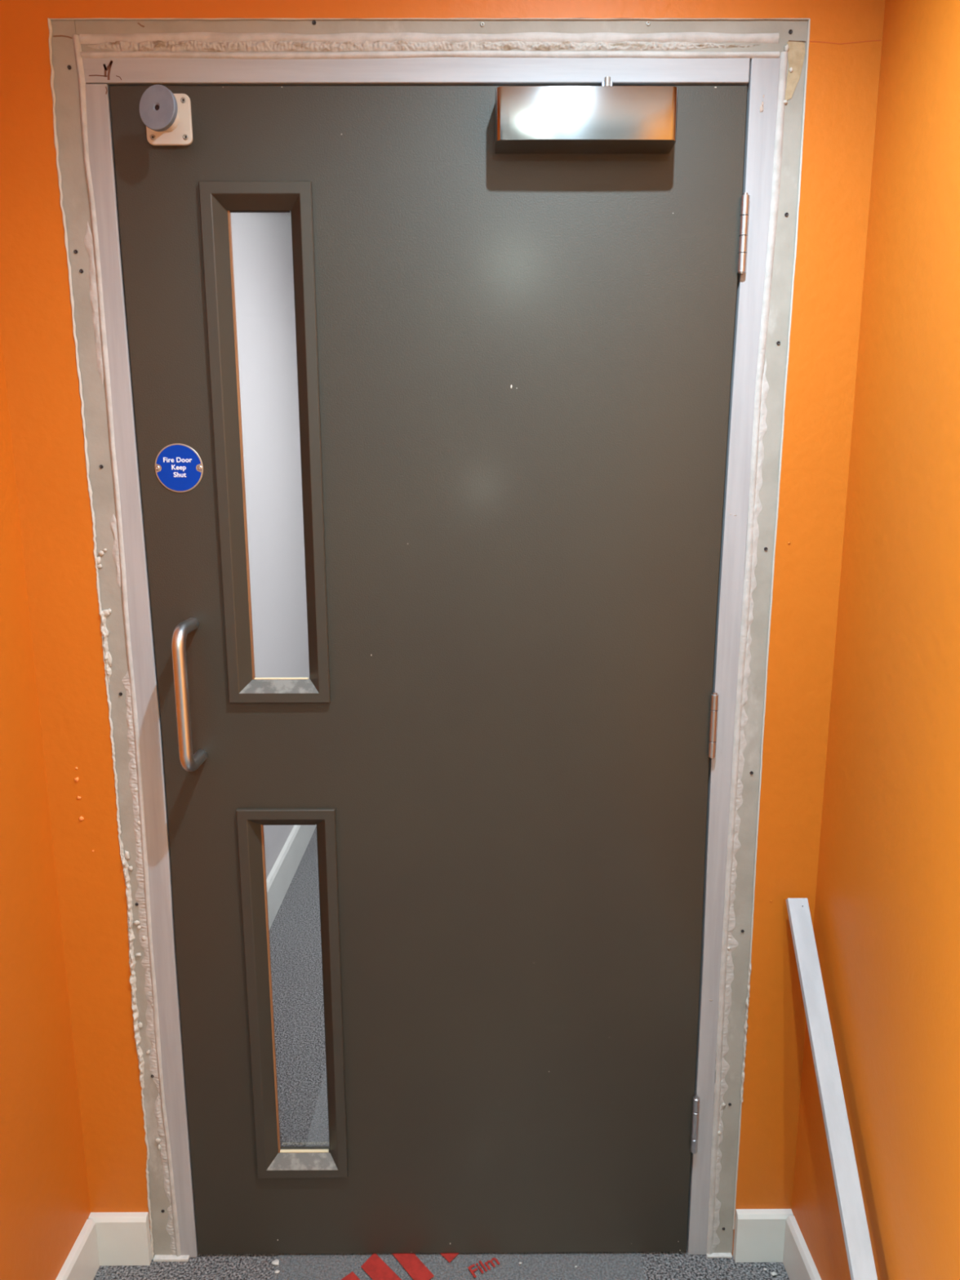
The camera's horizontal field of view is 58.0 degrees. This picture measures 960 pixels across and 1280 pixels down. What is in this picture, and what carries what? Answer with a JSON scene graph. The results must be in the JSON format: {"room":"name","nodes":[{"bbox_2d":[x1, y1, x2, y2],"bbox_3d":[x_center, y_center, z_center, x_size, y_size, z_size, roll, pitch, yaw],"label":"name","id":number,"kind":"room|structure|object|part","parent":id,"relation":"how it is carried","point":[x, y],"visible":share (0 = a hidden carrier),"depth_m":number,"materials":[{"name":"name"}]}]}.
{"room":"building corridor","nodes":[
{"label":"building corridor","id":0,"kind":"room"},
{"bbox_2d":[0,212,309,1279],"bbox_3d":[-0.764,-0.319,2.884,0.095,2.500,5.040,0,11,0],"label":"wall","id":1,"kind":"structure","parent":0,"point":[45,1202],"depth_m":1.50,"materials":[{"name":"orange paint"}]},
{"bbox_2d":[55,1218,99,1279],"bbox_3d":[-0.730,1.239,1.140,0.015,0.106,1.022,0,11,0],"label":"baseboard","id":2,"kind":"structure","parent":1,"relation":"attached to","point":[82,1263],"depth_m":1.59,"materials":[{"name":"paint"}]},
{"bbox_2d":[266,824,316,928],"bbox_3d":[-0.708,0.725,3.672,0.018,0.150,3.890,0,11,0],"label":"baseboard","id":3,"kind":"structure","parent":1,"relation":"attached to","point":[278,881],"depth_m":3.11,"materials":[{"name":"paint"}]},
{"bbox_2d":[284,212,291,221],"bbox_3d":[0.064,-1.609,3.223,1.760,0.050,3.890,0,11,0],"label":"ceiling","id":4,"kind":"structure","parent":0,"point":[288,214],"depth_m":3.23,"materials":[{"name":"white paint"}]},
{"bbox_2d":[93,826,789,1279],"bbox_3d":[-0.252,1.270,1.381,4.700,0.050,8.600,0,11,0],"label":"floor","id":5,"kind":"structure","parent":0,"point":[295,931],"depth_m":1.68,"materials":[{"name":"carpet"}]},
{"bbox_2d":[271,1258,279,1265],"bbox_3d":[-0.391,1.188,1.655,0.015,0.002,0.013,0,11,0],"label":"flake","id":6,"kind":"object","parent":5,"relation":"on","point":[276,1262],"visible":1,"depth_m":1.65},
{"bbox_2d":[341,1253,499,1279],"bbox_3d":[-0.040,1.195,1.622,0.700,0.004,2.500,0,11,0],"label":"lettering","id":7,"kind":"object","parent":5,"relation":"on","point":[375,1267],"visible":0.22,"depth_m":1.64,"materials":[{"name":"paint"}]},
{"bbox_2d":[786,897,877,1279],"bbox_3d":[0.555,0.877,1.275,0.035,0.758,0.626,0,11,-1],"label":"batten","id":8,"kind":"object","parent":5,"relation":"on","point":[859,1250],"visible":1,"depth_m":1.36,"materials":[{"name":"paint"}]},
{"bbox_2d":[0,0,884,1259],"bbox_3d":[-0.076,-0.048,1.482,1.453,2.500,0.121,0,11,0],"label":"wall","id":9,"kind":"structure","parent":0,"point":[53,329],"depth_m":1.39,"materials":[{"name":"orange paint"}]},
{"bbox_2d":[88,1212,152,1266],"bbox_3d":[-0.685,1.140,1.649,0.110,0.106,0.015,0,11,0],"label":"baseboard","id":10,"kind":"structure","parent":9,"relation":"attached to","point":[123,1238],"depth_m":1.64,"materials":[{"name":"paint"}]},
{"bbox_2d":[109,85,749,1254],"bbox_3d":[-0.069,0.184,1.461,0.955,2.040,0.138,0,11,0],"label":"door","id":11,"kind":"structure","parent":9,"relation":"in","point":[498,743],"depth_m":1.44,"materials":[{"name":"paint"}]},
{"bbox_2d":[139,84,192,146],"bbox_3d":[-0.462,-0.766,1.256,0.068,0.070,0.068,0,11,0],"label":"magnet keeper","id":12,"kind":"object","parent":11,"relation":"attached to","point":[166,116],"visible":1,"depth_m":1.24,"materials":[{"name":"grey metal"}]},
{"bbox_3d":[-0.462,-0.768,1.262,0.033,0.033,0.044,0,11,0],"label":"swivel post","id":13,"kind":"part","parent":12,"relation":"part of","materials":[{"name":"silver metal"}]},
{"bbox_2d":[155,443,203,492],"bbox_3d":[-0.481,-0.275,1.385,0.077,0.077,0.003,0,11,0],"label":"door sign","id":14,"kind":"object","parent":11,"relation":"attached to","point":[179,468],"visible":1,"depth_m":1.38,"materials":[{"name":"blue plastic"}]},
{"bbox_3d":[-0.475,0.093,1.415,0.021,0.249,0.086,0,11,0],"label":"pull handle","id":15,"kind":"part","parent":11,"relation":"part of","materials":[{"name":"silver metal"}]},
{"bbox_2d":[494,76,678,153],"bbox_3d":[0.153,-0.771,1.263,0.262,0.096,0.057,0,11,0],"label":"door closer","id":16,"kind":"object","parent":11,"relation":"attached to","point":[606,117],"depth_m":1.24,"materials":[{"name":"silver metal"}]},
{"bbox_2d":[82,55,780,1262],"bbox_3d":[-0.073,0.155,1.522,1.111,2.086,0.120,0,11,0],"label":"door frame","id":17,"kind":"structure","parent":9,"relation":"attached to","point":[761,76],"depth_m":1.37,"materials":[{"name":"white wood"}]},
{"bbox_2d":[733,1208,793,1262],"bbox_3d":[0.540,1.137,1.653,0.106,0.106,0.015,0,11,0],"label":"baseboard","id":18,"kind":"structure","parent":9,"relation":"attached to","point":[759,1234],"depth_m":1.65,"materials":[{"name":"paint"}]},
{"bbox_2d":[791,0,959,1279],"bbox_3d":[0.625,0.141,0.502,0.060,2.500,1.897,0,11,0],"label":"wall","id":19,"kind":"structure","parent":0,"point":[886,924],"depth_m":1.22,"materials":[{"name":"orange paint"}]},
{"bbox_2d":[782,1215,821,1279],"bbox_3d":[0.590,1.317,0.723,0.015,0.106,1.882,0,11,0],"label":"baseboard","id":20,"kind":"structure","parent":19,"relation":"attached to","point":[798,1263],"depth_m":1.59,"materials":[{"name":"paint"}]}
]}

